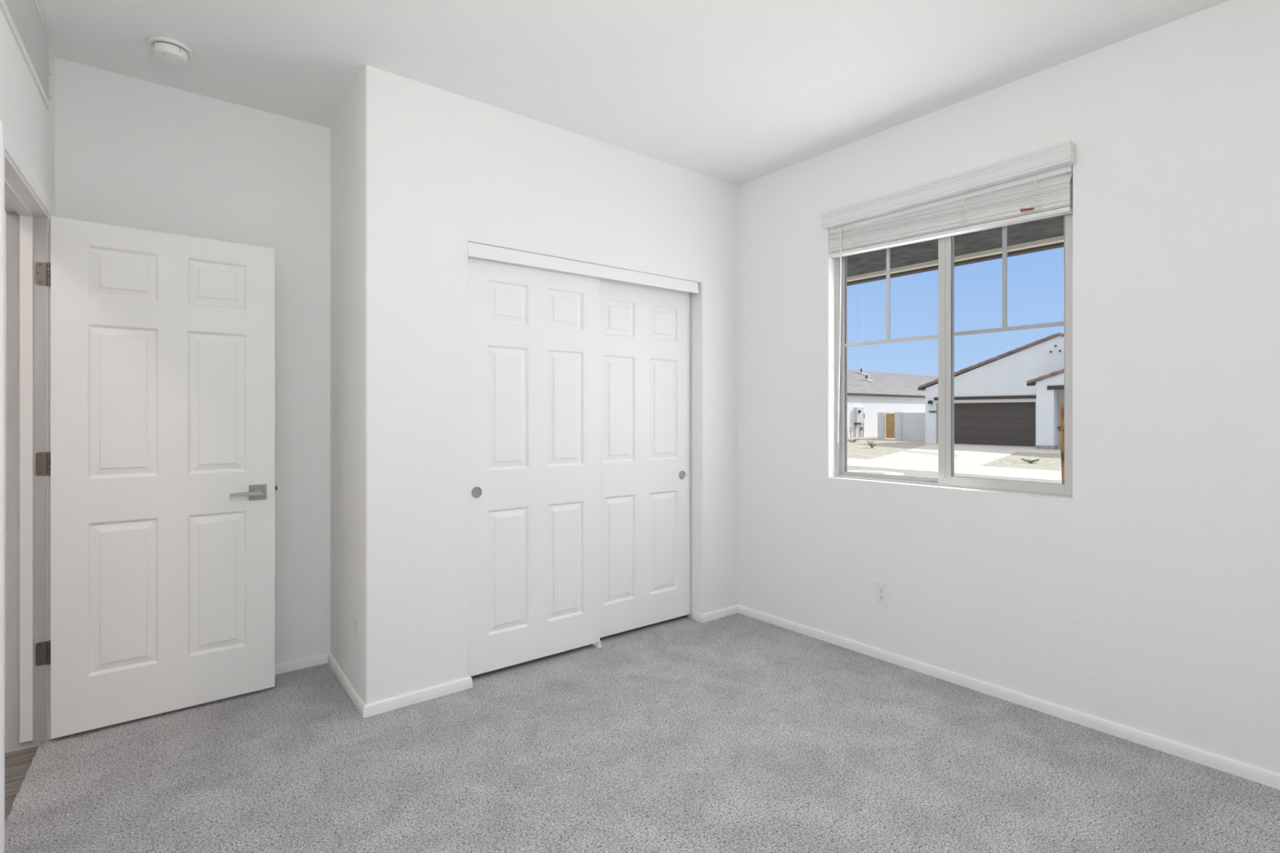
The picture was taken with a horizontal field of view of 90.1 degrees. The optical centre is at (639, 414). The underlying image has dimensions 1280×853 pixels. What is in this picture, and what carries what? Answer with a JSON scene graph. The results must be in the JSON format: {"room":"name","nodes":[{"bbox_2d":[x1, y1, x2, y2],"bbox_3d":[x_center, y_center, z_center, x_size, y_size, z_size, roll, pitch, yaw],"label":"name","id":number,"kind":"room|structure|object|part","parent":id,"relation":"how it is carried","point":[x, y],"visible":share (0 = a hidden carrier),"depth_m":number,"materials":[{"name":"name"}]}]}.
{"room":"empty bedroom","nodes":[
{"label":"empty bedroom","id":0,"kind":"room"},
{"bbox_2d":[0,5,54,752],"bbox_3d":[-1.163,-0.073,0.776,0.115,2.803,4.720,0,0,-35],"label":"wall","id":1,"kind":"structure","parent":0,"point":[24,112],"depth_m":2.43,"materials":[{"name":"white paint"}]},
{"bbox_2d":[4,178,33,743],"bbox_3d":[-2.134,0.241,2.143,0.037,2.024,0.771,0,0,-35],"label":"door frame","id":2,"kind":"structure","parent":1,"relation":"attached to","point":[26,217],"depth_m":2.45,"materials":[{"name":"white paint"}]},
{"bbox_2d":[0,0,50,110],"bbox_3d":[-2.030,-1.327,2.106,0.010,0.276,0.956,0,0,-35],"label":"air vent","id":3,"kind":"object","parent":1,"relation":"in","point":[24,20],"visible":1,"depth_m":2.22,"materials":[{"name":"white plastic"}]},
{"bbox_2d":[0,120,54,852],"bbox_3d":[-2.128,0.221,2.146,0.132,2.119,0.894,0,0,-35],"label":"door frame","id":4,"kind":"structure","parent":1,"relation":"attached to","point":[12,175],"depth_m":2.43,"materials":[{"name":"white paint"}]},
{"bbox_2d":[35,216,277,739],"bbox_3d":[-1.986,0.243,2.689,0.820,2.020,0.094,0,0,-39],"label":"door","id":5,"kind":"structure","parent":1,"relation":"in","point":[160,464],"depth_m":2.68,"materials":[{"name":"white paint"}]},
{"bbox_3d":[-1.754,0.351,2.847,0.127,0.029,0.051,0,0,-39],"label":"handle","id":6,"kind":"part","parent":5,"relation":"part of","materials":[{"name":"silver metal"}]},
{"bbox_2d":[54,57,330,663],"bbox_3d":[-1.218,-0.073,3.663,3.454,2.803,0.120,0,0,-39],"label":"wall","id":7,"kind":"structure","parent":0,"point":[130,152],"depth_m":3.11,"materials":[{"name":"white paint"}]},
{"bbox_2d":[330,79,356,693],"bbox_3d":[-1.373,-0.073,3.080,0.115,2.803,0.604,0,0,-36],"label":"wall","id":8,"kind":"structure","parent":0,"point":[344,128],"depth_m":3.03,"materials":[{"name":"white paint"}]},
{"bbox_2d":[354,612,358,642],"bbox_3d":[-1.248,0.934,2.813,0.008,0.118,0.072,0,0,-36],"label":"electrical outlet","id":9,"kind":"object","parent":8,"relation":"attached to","point":[356,616],"visible":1,"depth_m":2.81,"materials":[{"name":"white plastic"}]},
{"bbox_2d":[356,65,737,704],"bbox_3d":[-0.306,-0.073,3.458,2.281,2.803,0.140,0,0,-39],"label":"wall","id":10,"kind":"structure","parent":0,"point":[439,171],"depth_m":2.92,"materials":[{"name":"white paint"}]},
{"bbox_2d":[275,652,472,718],"bbox_3d":[-1.598,1.249,2.804,1.495,0.058,0.752,0,0,-39],"label":"baseboard","id":11,"kind":"structure","parent":10,"relation":"attached to","point":[415,697],"depth_m":2.89,"materials":[{"name":"white paint"}]},
{"bbox_2d":[467,256,599,676],"bbox_3d":[-0.527,0.236,3.271,0.762,2.011,0.039,0,0,-39],"label":"door","id":12,"kind":"structure","parent":10,"relation":"in","point":[534,333],"depth_m":3.23,"materials":[{"name":"white paint"}]},
{"bbox_3d":[-0.778,0.370,3.049,0.053,0.053,0.004,0,0,-39],"label":"finger pull","id":13,"kind":"part","parent":12,"relation":"part of","materials":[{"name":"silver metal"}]},
{"bbox_2d":[467,241,698,293],"bbox_3d":[-0.251,-0.776,3.501,1.506,0.070,0.136,0,0,-39],"label":"fascia","id":14,"kind":"object","parent":10,"relation":"attached to","point":[474,250],"visible":0.96,"depth_m":3.35,"materials":[{"name":"white paint"}]},
{"bbox_2d":[600,277,689,637],"bbox_3d":[0.006,0.239,3.762,0.762,2.008,0.039,0,0,-39],"label":"door","id":15,"kind":"structure","parent":10,"relation":"in","point":[645,330],"depth_m":3.75,"materials":[{"name":"white paint"}]},
{"bbox_3d":[0.261,0.371,3.943,0.053,0.053,0.004,0,0,-39],"label":"finger pull","id":16,"kind":"part","parent":15,"relation":"part of","materials":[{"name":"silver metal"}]},
{"bbox_2d":[35,0,1228,185],"bbox_3d":[-0.400,-1.534,1.630,5.004,0.120,5.150,0,0,-39],"label":"ceiling","id":17,"kind":"structure","parent":0,"point":[737,92],"depth_m":2.60,"materials":[{"name":"white paint"}]},
{"bbox_2d":[146,35,192,65],"bbox_3d":[-1.879,-1.448,2.558,0.147,0.052,0.147,0,0,-39],"label":"smoke detector","id":18,"kind":"object","parent":17,"relation":"attached to","point":[168,50],"visible":1,"depth_m":2.52,"materials":[{"name":"white plastic"}]},
{"bbox_2d":[3,613,1279,852],"bbox_3d":[-0.388,1.299,1.591,4.774,0.060,5.027,0,0,-39],"label":"floor","id":19,"kind":"structure","parent":0,"point":[735,733],"depth_m":2.27,"materials":[{"name":"grey carpet"}]},
{"bbox_2d":[591,640,601,648],"bbox_3d":[-0.236,1.252,3.507,0.027,0.034,0.059,0,0,-39],"label":"guide","id":20,"kind":"object","parent":19,"relation":"on","point":[597,645],"visible":0.73,"depth_m":3.49,"materials":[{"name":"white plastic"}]},
{"bbox_2d":[737,0,1279,773],"bbox_3d":[1.625,-0.073,2.983,0.150,2.803,4.745,0,0,-39],"label":"wall","id":21,"kind":"structure","parent":0,"point":[1147,599],"depth_m":2.56,"materials":[{"name":"white paint"}]},
{"bbox_2d":[875,581,888,606],"bbox_3d":[1.257,0.930,3.319,0.008,0.118,0.072,0,0,-39],"label":"electrical outlet","id":22,"kind":"object","parent":21,"relation":"attached to","point":[882,588],"visible":1,"depth_m":3.31,"materials":[{"name":"white plastic"}]},
{"bbox_2d":[879,595,884,600],"bbox_3d":[1.255,0.950,3.318,0.002,0.027,0.033,0,0,-39],"label":"receptacle","id":23,"kind":"object","parent":22,"relation":"attached to","point":[882,597],"depth_m":3.32,"materials":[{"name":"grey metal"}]},
{"bbox_2d":[879,587,884,593],"bbox_3d":[1.255,0.911,3.318,0.002,0.027,0.033,0,0,-39],"label":"receptacle","id":24,"kind":"object","parent":22,"relation":"attached to","point":[882,590],"depth_m":3.32,"materials":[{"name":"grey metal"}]},
{"bbox_2d":[830,174,1072,499],"bbox_3d":[1.476,-0.363,3.156,0.132,1.430,1.183,0,0,-39],"label":"window","id":25,"kind":"structure","parent":21,"relation":"in","point":[946,334],"depth_m":3.12,"materials":[{"name":"grey plastic"}]},
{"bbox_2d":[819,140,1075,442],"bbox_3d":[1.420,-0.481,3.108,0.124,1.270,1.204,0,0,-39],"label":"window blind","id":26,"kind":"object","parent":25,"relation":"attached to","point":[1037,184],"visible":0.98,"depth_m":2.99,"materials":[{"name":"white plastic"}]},
{"bbox_3d":[1.161,-0.965,3.462,0.051,0.178,0.057,0,0,-39],"label":"ladder cord","id":27,"kind":"part","parent":26,"relation":"part of","materials":[{"name":"white fabric"}]},
{"bbox_3d":[1.334,-0.961,3.245,0.051,0.186,0.040,0,0,-39],"label":"ladder cord","id":28,"kind":"part","parent":26,"relation":"part of","materials":[{"name":"white fabric"}]},
{"bbox_3d":[1.440,-0.875,3.128,0.051,0.053,1.168,0,0,-39],"label":"rail","id":29,"kind":"part","parent":26,"relation":"part of","materials":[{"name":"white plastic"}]},
{"bbox_3d":[1.524,-0.956,3.006,0.051,0.195,0.042,0,0,-39],"label":"ladder cord","id":30,"kind":"part","parent":26,"relation":"part of","materials":[{"name":"white fabric"}]},
{"bbox_3d":[1.716,-0.952,2.764,0.051,0.204,0.047,0,0,-39],"label":"ladder cord","id":31,"kind":"part","parent":26,"relation":"part of","materials":[{"name":"white fabric"}]},
{"bbox_3d":[1.450,0.351,3.135,0.064,0.002,1.183,0,0,-39],"label":"sill","id":32,"kind":"part","parent":25,"relation":"part of","materials":[{"name":"white paint"}]},
{"bbox_3d":[1.661,-0.354,2.936,0.025,1.389,0.579,0,0,-39],"label":"sash","id":33,"kind":"part","parent":25,"relation":"part of","materials":[{"name":"grey plastic"}]},
{"bbox_2d":[847,214,1063,285],"bbox_3d":[2.137,-1.421,4.256,2.236,0.340,16.000,0,0,-39],"label":"porch roof","id":34,"kind":"structure","parent":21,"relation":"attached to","point":[1047,233],"depth_m":5.04,"materials":[{"name":"paint"}]},
{"bbox_2d":[693,604,1279,790],"bbox_3d":[1.642,1.249,2.576,0.330,0.058,3.788,0,0,-39],"label":"baseboard","id":35,"kind":"structure","parent":21,"relation":"attached to","point":[1237,768],"depth_m":2.75,"materials":[{"name":"white paint"}]},
{"label":"outside","id":36,"kind":"structure","parent":0,"visible":0},
{"bbox_2d":[871,443,1060,466],"bbox_3d":[15.055,1.534,24.244,14.250,0.030,15.200,0,0,-39],"label":"driveway","id":37,"kind":"structure","parent":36,"point":[969,454],"depth_m":25.17,"materials":[{"name":"concrete"}]},
{"bbox_2d":[903,449,959,457],"bbox_3d":[11.540,1.520,25.410,1.060,0.010,4.421,0,0,-12],"label":"strip","id":38,"kind":"object","parent":37,"relation":"on","point":[905,451],"visible":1,"depth_m":25.64,"materials":[{"name":"concrete"}]},
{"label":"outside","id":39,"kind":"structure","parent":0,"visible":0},
{"bbox_2d":[847,436,1061,471],"bbox_3d":[32.190,1.734,63.944,190.000,0.370,180.000,0,0,-39],"label":"ground","id":40,"kind":"structure","parent":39,"point":[859,449],"depth_m":25.14,"materials":[{"name":"beige gravel"}]},
{"bbox_2d":[850,426,854,437],"bbox_3d":[14.427,1.172,43.424,0.408,0.733,0.060,0,0,-39],"label":"gas pipe","id":41,"kind":"object","parent":40,"relation":"on","point":[851,427],"visible":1,"depth_m":43.52,"materials":[{"name":"grey metal"}]},
{"bbox_2d":[866,440,876,448],"bbox_3d":[10.787,1.358,29.794,0.457,0.397,0.915,0,0,15],"label":"shrub","id":42,"kind":"object","parent":40,"relation":"on","point":[868,443],"visible":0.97,"depth_m":29.76,"materials":[{"name":"green plant"}]},
{"bbox_2d":[847,368,937,437],"bbox_3d":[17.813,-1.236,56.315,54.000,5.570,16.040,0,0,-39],"label":"house","id":43,"kind":"structure","parent":40,"relation":"on","point":[875,392],"depth_m":47.72,"materials":[{"name":"white paint"}]},
{"bbox_2d":[853,407,864,436],"bbox_3d":[15.221,0.494,44.106,1.100,2.050,0.319,0,0,-39],"label":"meter box","id":44,"kind":"object","parent":43,"relation":"attached to","point":[859,411],"visible":1,"depth_m":43.90,"materials":[{"name":"white metal"}]},
{"bbox_2d":[858,368,867,374],"bbox_3d":[19.302,-3.691,55.480,0.810,0.560,0.600,0,0,-39],"label":"roof vent","id":45,"kind":"object","parent":43,"relation":"attached to","point":[861,370],"depth_m":55.31,"materials":[{"name":"grey metal"}]},
{"bbox_2d":[863,375,872,381],"bbox_3d":[18.354,-2.891,51.531,0.810,0.560,0.600,0,0,-39],"label":"roof vent","id":46,"kind":"object","parent":43,"relation":"attached to","point":[866,376],"depth_m":51.35,"materials":[{"name":"grey metal"}]},
{"bbox_2d":[877,412,925,440],"bbox_3d":[20.139,0.689,41.521,8.780,1.720,5.010,0,0,-39],"label":"wall","id":47,"kind":"structure","parent":40,"relation":"on","point":[908,426],"depth_m":39.35,"materials":[{"name":"paint"}]},
{"bbox_2d":[885,413,894,438],"bbox_3d":[15.796,0.684,40.226,0.110,1.550,0.670,0,0,-39],"label":"wooden gate","id":48,"kind":"object","parent":47,"relation":"attached to","point":[890,417],"visible":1,"depth_m":40.25,"materials":[{"name":"brown wood"}]},
{"bbox_3d":[17.330,0.709,38.290,0.200,1.680,3.450,0,0,-39],"label":"wall panel","id":49,"kind":"part","parent":47,"relation":"part of","materials":[{"name":"paint"}]},
{"bbox_2d":[918,332,1064,449],"bbox_3d":[24.323,-1.131,31.553,14.242,5.360,16.520,0,0,-39],"label":"house","id":50,"kind":"structure","parent":40,"relation":"on","point":[1012,397],"depth_m":31.35,"materials":[{"name":"white paint"}]},
{"bbox_2d":[927,400,933,405],"bbox_3d":[15.557,-0.636,34.254,0.200,0.290,0.200,0,0,-39],"label":"wall lamp","id":51,"kind":"object","parent":50,"relation":"attached to","point":[930,402],"depth_m":34.22,"materials":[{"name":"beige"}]},
{"bbox_3d":[17.417,-0.694,32.334,0.280,0.155,4.820,0,0,-39],"label":"garage trim","id":52,"kind":"part","parent":50,"relation":"part of","materials":[{"name":"white paint"}]},
{"bbox_2d":[1020,457,1039,462],"bbox_3d":[12.590,1.471,20.570,0.596,0.176,0.584,0,0,-39],"label":"plant","id":53,"kind":"object","parent":40,"relation":"on","point":[1028,460],"visible":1,"depth_m":20.53,"materials":[{"name":"green plant"}]},
{"bbox_2d":[1057,402,1064,484],"bbox_3d":[4.830,0.716,7.262,0.093,1.708,0.136,0,0,-39],"label":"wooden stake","id":54,"kind":"object","parent":40,"relation":"on","point":[1061,406],"visible":0.34,"depth_m":7.26,"materials":[{"name":"brown wood"}]},
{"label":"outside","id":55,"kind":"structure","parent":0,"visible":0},
{"bbox_2d":[847,457,1062,480],"bbox_3d":[1.830,1.532,27.013,3.000,0.030,120.000,0,0,-39],"label":"sidewalk","id":56,"kind":"structure","parent":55,"point":[1042,474],"depth_m":17.93,"materials":[{"name":"concrete"}]},
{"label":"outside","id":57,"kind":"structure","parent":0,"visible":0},
{"bbox_2d":[847,466,1062,484],"bbox_3d":[-2.376,1.538,23.667,7.750,0.030,120.000,0,0,-39],"label":"street","id":58,"kind":"structure","parent":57,"point":[907,473],"depth_m":16.06,"materials":[{"name":"concrete"}]},
{"bbox_2d":[847,470,904,475],"bbox_3d":[5.988,1.515,16.648,1.680,0.012,1.680,0,0,-39],"label":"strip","id":59,"kind":"object","parent":58,"relation":"on","point":[885,473],"visible":0.63,"depth_m":16.82,"materials":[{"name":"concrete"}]}
]}

